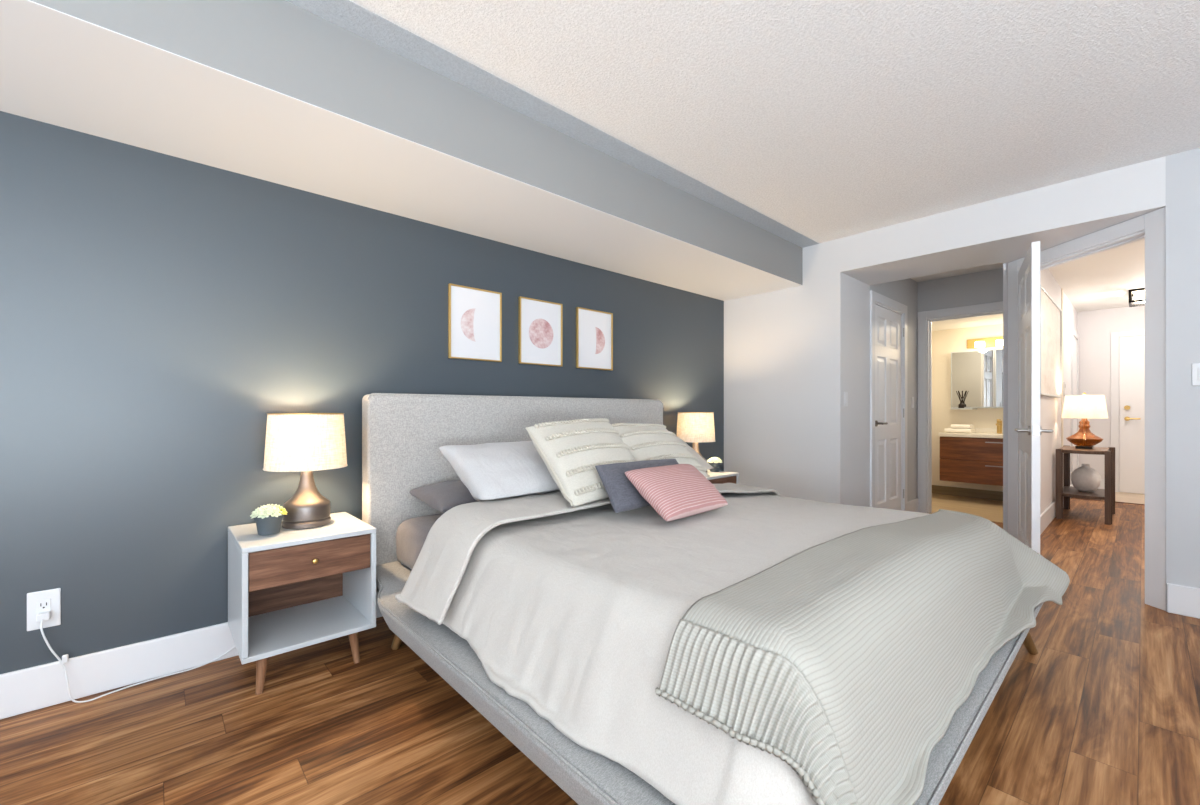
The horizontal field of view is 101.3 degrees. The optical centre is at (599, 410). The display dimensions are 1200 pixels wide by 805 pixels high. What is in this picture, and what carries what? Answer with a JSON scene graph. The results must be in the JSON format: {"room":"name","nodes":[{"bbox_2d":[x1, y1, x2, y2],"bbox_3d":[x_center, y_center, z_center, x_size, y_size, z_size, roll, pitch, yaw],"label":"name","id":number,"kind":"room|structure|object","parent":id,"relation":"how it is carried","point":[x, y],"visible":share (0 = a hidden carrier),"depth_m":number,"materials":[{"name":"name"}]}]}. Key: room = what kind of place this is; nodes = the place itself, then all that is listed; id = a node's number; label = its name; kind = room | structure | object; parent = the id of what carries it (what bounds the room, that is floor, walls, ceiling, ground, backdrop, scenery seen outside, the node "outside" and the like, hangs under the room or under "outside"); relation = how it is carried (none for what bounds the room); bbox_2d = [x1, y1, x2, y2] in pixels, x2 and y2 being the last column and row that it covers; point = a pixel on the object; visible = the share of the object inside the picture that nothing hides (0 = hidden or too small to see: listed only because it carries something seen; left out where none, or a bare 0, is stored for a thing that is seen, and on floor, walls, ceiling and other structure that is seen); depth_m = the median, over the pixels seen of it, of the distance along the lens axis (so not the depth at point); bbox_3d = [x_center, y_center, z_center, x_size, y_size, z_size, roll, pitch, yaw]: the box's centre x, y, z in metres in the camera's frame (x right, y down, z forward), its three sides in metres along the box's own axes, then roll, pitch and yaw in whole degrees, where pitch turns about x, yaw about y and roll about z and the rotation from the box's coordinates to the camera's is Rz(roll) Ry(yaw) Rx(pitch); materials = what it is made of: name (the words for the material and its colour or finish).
{"room":"bedroom","nodes":[
{"label":"bedroom","id":0,"kind":"room"},
{"bbox_2d":[0,111,723,673],"bbox_3d":[-1.239,-0.145,2.561,6.600,2.430,0.120,0,0,-42],"label":"wall","id":1,"kind":"structure","parent":0,"point":[156,308],"depth_m":2.06,"materials":[{"name":"grey paint"}]},
{"bbox_2d":[27,588,60,630],"bbox_3d":[-2.009,0.717,1.776,0.082,0.136,0.010,0,0,-42],"label":"wall outlet","id":2,"kind":"object","parent":1,"relation":"attached to","point":[46,600],"visible":0.98,"depth_m":1.77,"materials":[{"name":"white plastic"}]},
{"bbox_2d":[37,598,50,613],"bbox_3d":[-2.008,0.717,1.775,0.034,0.072,0.004,0,0,-42],"label":"receptacle","id":3,"kind":"object","parent":2,"relation":"attached to","point":[43,604],"depth_m":1.77,"materials":[{"name":"white plastic"}]},
{"bbox_2d":[0,591,381,719],"bbox_3d":[-1.156,0.993,2.544,6.300,0.155,0.016,0,0,-42],"label":"baseboard","id":4,"kind":"structure","parent":1,"relation":"attached to","point":[26,690],"depth_m":1.89,"materials":[{"name":"white paint"}]},
{"bbox_2d":[448,283,501,361],"bbox_3d":[-0.737,-0.514,2.919,0.339,0.425,0.021,0,0,-42],"label":"framed print","id":5,"kind":"object","parent":1,"relation":"attached to","point":[474,314],"visible":1,"depth_m":2.91,"materials":[{"name":"white paper"}]},
{"bbox_2d":[519,296,562,366],"bbox_3d":[-0.387,-0.514,3.236,0.339,0.425,0.021,0,0,-42],"label":"framed print","id":6,"kind":"object","parent":1,"relation":"attached to","point":[540,321],"visible":1,"depth_m":3.23,"materials":[{"name":"white paper"}]},
{"bbox_2d":[576,307,612,370],"bbox_3d":[-0.036,-0.514,3.552,0.339,0.425,0.021,0,0,-42],"label":"framed print","id":7,"kind":"object","parent":1,"relation":"attached to","point":[594,328],"visible":1,"depth_m":3.55,"materials":[{"name":"white paper"}]},
{"bbox_2d":[0,0,802,300],"bbox_3d":[-0.905,-1.046,2.267,6.300,0.002,0.765,0,0,-42],"label":"ceiling","id":8,"kind":"structure","parent":0,"point":[57,68],"depth_m":1.93,"materials":[{"name":"white paint"}]},
{"bbox_2d":[30,0,802,284],"bbox_3d":[-0.911,-1.204,2.274,6.300,0.313,0.785,0,0,-42],"label":"beam","id":9,"kind":"structure","parent":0,"point":[281,46],"depth_m":1.91,"materials":[{"name":"grey paint"}]},
{"bbox_2d":[0,493,1199,804],"bbox_3d":[2.303,1.117,1.814,10.850,0.106,6.000,0,0,-42],"label":"floor","id":10,"kind":"structure","parent":0,"point":[1106,711],"depth_m":1.66,"materials":[{"name":"brown wood"}]},
{"bbox_2d":[37,611,235,702],"bbox_3d":[-1.736,0.897,1.972,0.695,0.347,0.070,0,0,-42],"label":"power cord","id":11,"kind":"object","parent":10,"relation":"on","point":[41,616],"visible":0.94,"depth_m":1.78,"materials":[{"name":"white plastic"}]},
{"bbox_2d":[62,654,68,663],"bbox_3d":[-1.941,0.900,1.784,0.016,0.030,0.014,0,0,-42],"label":"clip","id":12,"kind":"object","parent":11,"relation":"attached to","point":[65,658],"depth_m":1.78,"materials":[{"name":"white plastic"}]},
{"bbox_2d":[228,512,375,694],"bbox_3d":[-1.270,0.784,2.095,0.465,0.574,0.479,0,0,-42],"label":"nightstand","id":13,"kind":"object","parent":10,"relation":"on","point":[289,589],"visible":0.98,"depth_m":2.02,"materials":[{"name":"white wood"}]},
{"bbox_2d":[250,504,287,535],"bbox_3d":[-1.340,0.436,1.990,0.128,0.120,0.128,0,0,-42],"label":"potted succulent","id":14,"kind":"object","parent":13,"relation":"on","point":[268,518],"visible":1,"depth_m":1.96,"materials":[{"name":"grey plant"}]},
{"bbox_2d":[254,513,283,535],"bbox_3d":[-1.340,0.456,1.990,0.105,0.081,0.105,0,0,-42],"label":"pot","id":15,"kind":"object","parent":14,"relation":"attached to","point":[266,523],"depth_m":1.95,"materials":[{"name":"grey ceramic"}]},
{"bbox_2d":[263,413,347,528],"bbox_3d":[-1.282,0.253,2.150,0.320,0.486,0.320,0,0,-42],"label":"table lamp","id":16,"kind":"object","parent":13,"relation":"on","point":[305,443],"visible":1,"depth_m":2.06,"materials":[{"name":"white fabric"}]},
{"bbox_2d":[362,393,1043,804],"bbox_3d":[0.384,0.494,2.259,2.320,1.160,2.305,0,0,-42],"label":"bed","id":17,"kind":"object","parent":10,"relation":"on","point":[403,435],"visible":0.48,"depth_m":2.23,"materials":[{"name":"grey fabric"}]},
{"bbox_2d":[396,513,443,569],"bbox_3d":[0.382,0.626,2.291,1.930,0.215,2.025,0,0,-42],"label":"mattress","id":18,"kind":"object","parent":17,"relation":"on","point":[411,534],"visible":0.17,"depth_m":2.26,"materials":[{"name":"grey fabric"}]},
{"bbox_2d":[410,480,477,512],"bbox_3d":[-0.520,0.417,2.550,0.790,0.158,0.380,0,0,-42],"label":"pillow","id":19,"kind":"object","parent":18,"relation":"on","point":[442,496],"visible":0.31,"depth_m":2.29,"materials":[{"name":"grey fabric"}]},
{"bbox_2d":[439,441,559,500],"bbox_3d":[-0.310,0.280,2.328,0.775,0.262,0.388,0,0,-42],"label":"pillow","id":20,"kind":"object","parent":18,"relation":"on","point":[497,470],"visible":0.51,"depth_m":2.12,"materials":[{"name":"white fabric"}]},
{"bbox_2d":[395,483,928,804],"bbox_3d":[0.646,0.560,1.987,2.388,0.397,1.640,0,0,-42],"label":"duvet","id":21,"kind":"object","parent":18,"relation":"on","point":[575,612],"visible":0.58,"depth_m":1.36,"materials":[{"name":"fabric"}]},
{"bbox_2d":[526,418,636,506],"bbox_3d":[-0.037,0.204,2.228,0.547,0.334,0.391,0,0,-42],"label":"cushion","id":22,"kind":"object","parent":21,"relation":"on","point":[571,451],"visible":0.84,"depth_m":2.12,"materials":[{"name":"beige fabric"}]},
{"bbox_2d":[595,459,678,512],"bbox_3d":[0.210,0.305,2.122,0.186,0.168,0.624,0,0,44],"label":"cushion","id":23,"kind":"object","parent":21,"relation":"on","point":[623,495],"visible":0.59,"depth_m":1.96,"materials":[{"name":"grey fabric"}]},
{"bbox_2d":[611,423,709,476],"bbox_3d":[0.303,0.210,2.617,0.511,0.296,0.352,0,0,-42],"label":"cushion","id":24,"kind":"object","parent":21,"relation":"on","point":[645,441],"visible":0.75,"depth_m":2.57,"materials":[{"name":"beige fabric"}]},
{"bbox_2d":[625,464,727,520],"bbox_3d":[0.327,0.319,2.005,0.475,0.172,0.267,0,0,-42],"label":"cushion","id":25,"kind":"object","parent":21,"relation":"on","point":[678,491],"visible":1,"depth_m":1.92,"materials":[{"name":"pink fabric"}]},
{"bbox_2d":[655,509,1069,804],"bbox_3d":[1.073,0.577,1.557,2.216,0.347,0.470,0,0,-42],"label":"throw blanket","id":26,"kind":"object","parent":21,"relation":"on","point":[846,660],"visible":1,"depth_m":1.03,"materials":[{"name":"white fabric"}]},
{"bbox_2d":[676,436,716,468],"bbox_3d":[0.343,0.277,2.930,0.760,0.292,0.373,0,0,-42],"label":"pillow","id":27,"kind":"object","parent":18,"relation":"on","point":[701,461],"visible":0.09,"depth_m":3.02,"materials":[{"name":"beige fabric"}]},
{"bbox_2d":[706,469,738,483],"bbox_3d":[0.798,0.784,3.966,0.465,0.574,0.479,0,0,-42],"label":"nightstand","id":28,"kind":"object","parent":10,"relation":"on","point":[720,477],"visible":0.08,"depth_m":3.86,"materials":[{"name":"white wood"}]},
{"bbox_2d":[676,412,714,471],"bbox_3d":[0.781,0.253,4.018,0.320,0.486,0.320,0,0,-42],"label":"table lamp","id":29,"kind":"object","parent":28,"relation":"on","point":[695,427],"visible":0.72,"depth_m":3.89,"materials":[{"name":"beige fabric"}]},
{"bbox_2d":[707,457,722,471],"bbox_3d":[0.941,0.436,4.035,0.128,0.120,0.128,0,0,-27],"label":"potted succulent","id":30,"kind":"object","parent":28,"relation":"on","point":[713,461],"visible":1,"depth_m":4.00,"materials":[{"name":"grey plant"}]},
{"bbox_2d":[708,462,720,471],"bbox_3d":[0.941,0.456,4.035,0.105,0.081,0.105,0,0,-27],"label":"pot","id":31,"kind":"object","parent":30,"relation":"on","point":[714,464],"depth_m":4.00,"materials":[{"name":"grey ceramic"}]},
{"bbox_2d":[1056,445,1114,524],"bbox_3d":[4.938,0.724,4.995,0.766,0.693,0.390,0,0,-42],"label":"console table","id":32,"kind":"object","parent":10,"relation":"on","point":[1064,491],"visible":0.99,"depth_m":4.87,"materials":[{"name":"brown wood"}]},
{"bbox_2d":[1061,486,1104,499],"bbox_3d":[4.907,0.830,4.987,0.710,0.030,0.340,0,0,-42],"label":"shelf","id":33,"kind":"object","parent":32,"relation":"attached to","point":[1068,491],"depth_m":4.86,"materials":[{"name":"brown wood"}]},
{"bbox_2d":[1062,392,1107,448],"bbox_3d":[4.907,0.096,4.980,0.336,0.567,0.336,0,0,-42],"label":"table lamp","id":34,"kind":"object","parent":32,"relation":"on","point":[1085,407],"visible":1,"depth_m":4.90,"materials":[{"name":"white fabric"}]},
{"bbox_2d":[1070,464,1100,491],"bbox_3d":[4.906,0.676,4.966,0.222,0.276,0.224,0,0,-42],"label":"vase","id":35,"kind":"object","parent":32,"relation":"on","point":[1084,478],"visible":1,"depth_m":4.91,"materials":[{"name":"white ceramic"}]},
{"bbox_2d":[1071,497,1144,504],"bbox_3d":[6.389,1.065,5.384,0.040,0.009,1.810,0,0,-42],"label":"trim","id":36,"kind":"structure","parent":10,"relation":"on","point":[1071,497],"depth_m":5.75,"materials":[{"name":"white wood"}]},
{"bbox_2d":[286,0,1199,311],"bbox_3d":[2.729,-1.409,2.200,12.000,0.101,6.000,0,0,-42],"label":"ceiling","id":37,"kind":"structure","parent":0,"point":[828,120],"depth_m":2.08,"materials":[{"name":"white paint"}]},
{"bbox_2d":[1129,288,1144,306],"bbox_3d":[6.186,-1.288,5.504,0.360,0.145,0.360,0,0,-42],"label":"ceiling light","id":38,"kind":"object","parent":37,"relation":"attached to","point":[1139,297],"visible":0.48,"depth_m":5.50,"materials":[{"name":"black metal"}]},
{"bbox_2d":[724,238,869,506],"bbox_3d":[1.723,-0.145,4.519,0.620,2.430,1.190,0,0,-42],"label":"wall","id":39,"kind":"structure","parent":0,"point":[792,355],"depth_m":4.13,"materials":[{"name":"white paint"}]},
{"bbox_2d":[844,392,847,405],"bbox_3d":[1.970,-0.095,3.934,0.070,0.115,0.010,0,0,-42],"label":"light switch","id":40,"kind":"object","parent":39,"relation":"attached to","point":[845,393],"visible":1,"depth_m":3.92,"materials":[{"name":"white plastic"}]},
{"bbox_2d":[870,278,916,501],"bbox_3d":[2.819,-0.145,4.776,1.350,2.430,0.100,0,0,-42],"label":"wall","id":41,"kind":"structure","parent":0,"point":[904,291],"depth_m":5.04,"materials":[{"name":"grey paint"}]},
{"bbox_2d":[870,290,906,510],"bbox_3d":[2.679,0.010,4.640,0.960,2.120,0.122,0,0,-42],"label":"trim","id":42,"kind":"structure","parent":41,"relation":"attached to","point":[876,298],"depth_m":4.64,"materials":[{"name":"white paint"}]},
{"bbox_2d":[875,305,903,509],"bbox_3d":[2.721,0.055,4.610,0.786,2.014,0.100,0,0,-42],"label":"door","id":43,"kind":"structure","parent":41,"relation":"in","point":[887,322],"depth_m":4.61,"materials":[{"name":"white paint"}]},
{"bbox_2d":[911,397,913,407],"bbox_3d":[3.230,-0.090,5.074,0.070,0.115,0.010,0,0,-42],"label":"light switch","id":44,"kind":"object","parent":41,"relation":"attached to","point":[912,398],"visible":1,"depth_m":5.06,"materials":[{"name":"white plastic"}]},
{"bbox_2d":[907,498,918,511],"bbox_3d":[3.214,0.993,5.055,0.390,0.155,0.016,0,0,-42],"label":"baseboard","id":45,"kind":"structure","parent":41,"relation":"attached to","point":[913,505],"depth_m":5.05,"materials":[{"name":"white paint"}]},
{"bbox_2d":[917,268,1002,497],"bbox_3d":[3.541,-0.145,5.059,0.100,2.430,1.350,0,0,-42],"label":"wall","id":46,"kind":"structure","parent":0,"point":[982,287],"depth_m":4.93,"materials":[{"name":"grey paint"}]},
{"bbox_2d":[918,301,1002,513],"bbox_3d":[3.709,0.015,4.863,0.122,2.110,0.955,0,0,-42],"label":"trim","id":47,"kind":"structure","parent":46,"relation":"attached to","point":[925,319],"depth_m":5.13,"materials":[{"name":"white paint"}]},
{"bbox_2d":[932,314,1002,330],"bbox_3d":[4.125,-1.080,5.554,1.430,0.100,1.300,0,0,-42],"label":"ceiling","id":48,"kind":"structure","parent":0,"point":[997,319],"depth_m":5.72,"materials":[{"name":"white paint"}]},
{"bbox_2d":[932,288,1062,491],"bbox_3d":[4.672,-0.145,6.015,0.100,2.430,1.450,0,0,-42],"label":"wall","id":49,"kind":"structure","parent":0,"point":[944,342],"depth_m":6.21,"materials":[{"name":"beige paint"}]},
{"bbox_2d":[950,408,976,409],"bbox_3d":[4.445,-0.025,6.005,0.249,0.015,0.220,0,0,-42],"label":"glass shelf","id":50,"kind":"object","parent":49,"relation":"attached to","point":[950,408],"visible":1,"depth_m":5.92,"materials":[{"name":"clear glass"}]},
{"bbox_2d":[956,391,965,407],"bbox_3d":[4.384,-0.140,5.963,0.092,0.212,0.104,0,0,-42],"label":"reed diffuser","id":51,"kind":"object","parent":50,"relation":"on","point":[961,405],"visible":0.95,"depth_m":5.95,"materials":[{"name":"black wood"}]},
{"bbox_2d":[958,402,963,407],"bbox_3d":[4.383,-0.073,5.962,0.060,0.079,0.060,0,0,-42],"label":"bottle","id":52,"kind":"object","parent":51,"relation":"on","point":[961,405],"depth_m":5.94,"materials":[{"name":"brown glass"}]},
{"bbox_2d":[932,485,1002,500],"bbox_3d":[4.630,1.012,5.977,0.012,0.115,1.250,0,0,-42],"label":"baseboard","id":53,"kind":"structure","parent":49,"relation":"attached to","point":[944,490],"depth_m":6.06,"materials":[{"name":"wood"}]},
{"bbox_2d":[938,427,1002,485],"bbox_3d":[4.539,0.520,5.720,0.491,0.630,0.910,0,0,-42],"label":"vanity","id":54,"kind":"object","parent":49,"relation":"attached to","point":[977,457],"visible":0.52,"depth_m":5.68,"materials":[{"name":"brown wood"}]},
{"bbox_2d":[938,432,1002,437],"bbox_3d":[4.543,0.284,5.723,0.481,0.042,0.910,0,0,-42],"label":"countertop","id":55,"kind":"structure","parent":54,"relation":"on","point":[945,434],"depth_m":5.72,"materials":[{"name":"white stone"}]},
{"bbox_2d":[944,428,974,432],"bbox_3d":[4.354,0.235,5.949,0.243,0.050,0.260,0,0,-42],"label":"folded towel","id":56,"kind":"object","parent":55,"relation":"on","point":[953,430],"visible":0.98,"depth_m":5.88,"materials":[{"name":"white fabric"}]},
{"bbox_2d":[951,424,973,428],"bbox_3d":[4.370,0.186,5.931,0.203,0.048,0.190,0,0,-42],"label":"folded towel","id":57,"kind":"object","parent":56,"relation":"on","point":[952,425],"visible":1,"depth_m":5.87,"materials":[{"name":"white fabric"}]},
{"bbox_2d":[996,419,1001,432],"bbox_3d":[4.637,0.179,5.721,0.154,0.166,0.047,0,0,-42],"label":"soap dispenser","id":58,"kind":"object","parent":55,"relation":"on","point":[999,423],"visible":1,"depth_m":5.73,"materials":[{"name":"gold metal"}]},
{"bbox_2d":[951,348,1002,407],"bbox_3d":[4.675,-0.383,5.822,0.152,0.695,0.840,0,0,-42],"label":"upper cabinet","id":59,"kind":"object","parent":49,"relation":"attached to","point":[979,373],"visible":0.62,"depth_m":5.88,"materials":[{"name":"silver metal"}]},
{"bbox_2d":[996,349,1002,406],"bbox_3d":[4.763,-0.383,5.612,0.002,0.667,0.381,0,0,-42],"label":"mirror","id":60,"kind":"object","parent":59,"relation":"attached to","point":[999,352],"depth_m":5.73,"materials":[{"name":"clear glass"}]},
{"bbox_2d":[967,337,1002,348],"bbox_3d":[4.713,-0.823,5.789,0.139,0.114,0.660,0,0,-42],"label":"vanity light","id":61,"kind":"object","parent":49,"relation":"attached to","point":[994,341],"visible":0.62,"depth_m":5.89,"materials":[{"name":"yellow glass"}]},
{"bbox_2d":[840,156,1165,284],"bbox_3d":[2.708,-1.228,3.476,0.680,0.265,1.680,0,0,-42],"label":"wall header","id":62,"kind":"structure","parent":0,"point":[1003,229],"depth_m":3.17,"materials":[{"name":"white paint"}]},
{"bbox_2d":[1003,263,1076,531],"bbox_3d":[4.780,-0.145,5.209,4.720,2.430,0.090,0,0,-42],"label":"wall","id":63,"kind":"structure","parent":0,"point":[1050,407],"depth_m":4.67,"materials":[{"name":"white paint"}]},
{"bbox_2d":[1040,284,1061,397],"bbox_3d":[4.306,-0.605,4.698,1.590,0.930,0.029,0,0,-42],"label":"framed picture","id":64,"kind":"object","parent":63,"relation":"attached to","point":[1050,312],"visible":0.78,"depth_m":4.68,"materials":[{"name":"grey paint"}]},
{"bbox_2d":[1040,485,1071,534],"bbox_3d":[4.479,0.993,4.865,3.730,0.155,0.016,0,0,-42],"label":"baseboard","id":65,"kind":"structure","parent":63,"relation":"attached to","point":[1049,514],"depth_m":4.54,"materials":[{"name":"white paint"}]},
{"bbox_2d":[1063,381,1065,395],"bbox_3d":[5.212,-0.250,5.523,0.100,0.160,0.024,0,0,-42],"label":"thermostat","id":66,"kind":"object","parent":63,"relation":"attached to","point":[1064,383],"visible":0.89,"depth_m":5.49,"materials":[{"name":"white plastic"}]},
{"bbox_2d":[1071,327,1078,486],"bbox_3d":[6.226,0.013,6.444,0.870,2.115,0.018,0,0,-42],"label":"trim","id":67,"kind":"structure","parent":63,"relation":"attached to","point":[1074,333],"depth_m":6.15,"materials":[{"name":"white paint"}]},
{"bbox_2d":[1073,336,1076,486],"bbox_3d":[6.220,0.047,6.450,0.712,2.026,0.011,0,0,-42],"label":"door","id":68,"kind":"structure","parent":63,"relation":"in","point":[1074,338],"depth_m":6.44,"materials":[{"name":"white paint"}]},
{"bbox_2d":[1077,306,1144,493],"bbox_3d":[7.191,-0.145,6.137,0.100,2.430,2.050,0,0,-42],"label":"wall","id":69,"kind":"structure","parent":0,"point":[1094,327],"depth_m":6.60,"materials":[{"name":"white paint"}]},
{"bbox_2d":[1098,479,1104,488],"bbox_3d":[6.659,0.993,6.639,0.016,0.155,0.310,0,0,-42],"label":"baseboard","id":70,"kind":"structure","parent":69,"relation":"attached to","point":[1102,485],"depth_m":6.57,"materials":[{"name":"white paint"}]},
{"bbox_2d":[1111,329,1144,491],"bbox_3d":[7.104,0.013,6.146,0.018,2.115,1.000,0,0,-42],"label":"trim","id":71,"kind":"structure","parent":69,"relation":"attached to","point":[1115,336],"depth_m":6.47,"materials":[{"name":"white paint"}]},
{"bbox_2d":[1119,336,1144,493],"bbox_3d":[7.095,0.047,6.138,0.102,2.026,0.842,0,0,-42],"label":"door","id":72,"kind":"structure","parent":69,"relation":"in","point":[1131,349],"depth_m":6.38,"materials":[{"name":"white paint"}]},
{"bbox_2d":[1115,492,1144,503],"bbox_3d":[6.752,1.118,5.840,1.150,0.104,2.200,0,0,-42],"label":"baseboard","id":73,"kind":"structure","parent":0,"point":[1119,496],"depth_m":6.06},
{"bbox_2d":[1166,148,1199,611],"bbox_3d":[4.070,-0.145,1.538,0.100,2.430,3.020,0,0,-42],"label":"wall","id":74,"kind":"structure","parent":0,"point":[1183,168],"depth_m":2.58,"materials":[{"name":"grey paint"}]},
{"bbox_2d":[1167,583,1199,618],"bbox_3d":[3.961,0.993,1.572,0.016,0.155,2.815,0,0,-42],"label":"baseboard","id":75,"kind":"structure","parent":74,"relation":"attached to","point":[1181,600],"depth_m":2.57,"materials":[{"name":"white paint"}]},
{"bbox_2d":[1192,363,1199,384],"bbox_3d":[3.100,-0.190,2.529,0.010,0.115,0.070,0,0,-42],"label":"light switch","id":76,"kind":"object","parent":74,"relation":"attached to","point":[1195,366],"visible":1,"depth_m":2.54,"materials":[{"name":"white plastic"}]},
{"bbox_3d":[3.085,-0.145,3.138,0.725,2.430,0.806,0,0,-42],"label":"wall","id":77,"kind":"structure","parent":0,"visible":0},
{"bbox_2d":[1014,241,1053,553],"bbox_3d":[2.760,0.037,3.207,0.176,2.050,0.810,0,0,31],"label":"door","id":78,"kind":"structure","parent":77,"relation":"in","point":[1029,430],"depth_m":3.00,"materials":[{"name":"white paint"}]},
{"bbox_2d":[1008,207,1165,610],"bbox_3d":[3.078,-0.011,3.127,0.122,2.163,1.007,0,0,-1],"label":"trim","id":79,"kind":"structure","parent":77,"relation":"attached to","point":[1151,227],"depth_m":2.71,"materials":[{"name":"white paint"}]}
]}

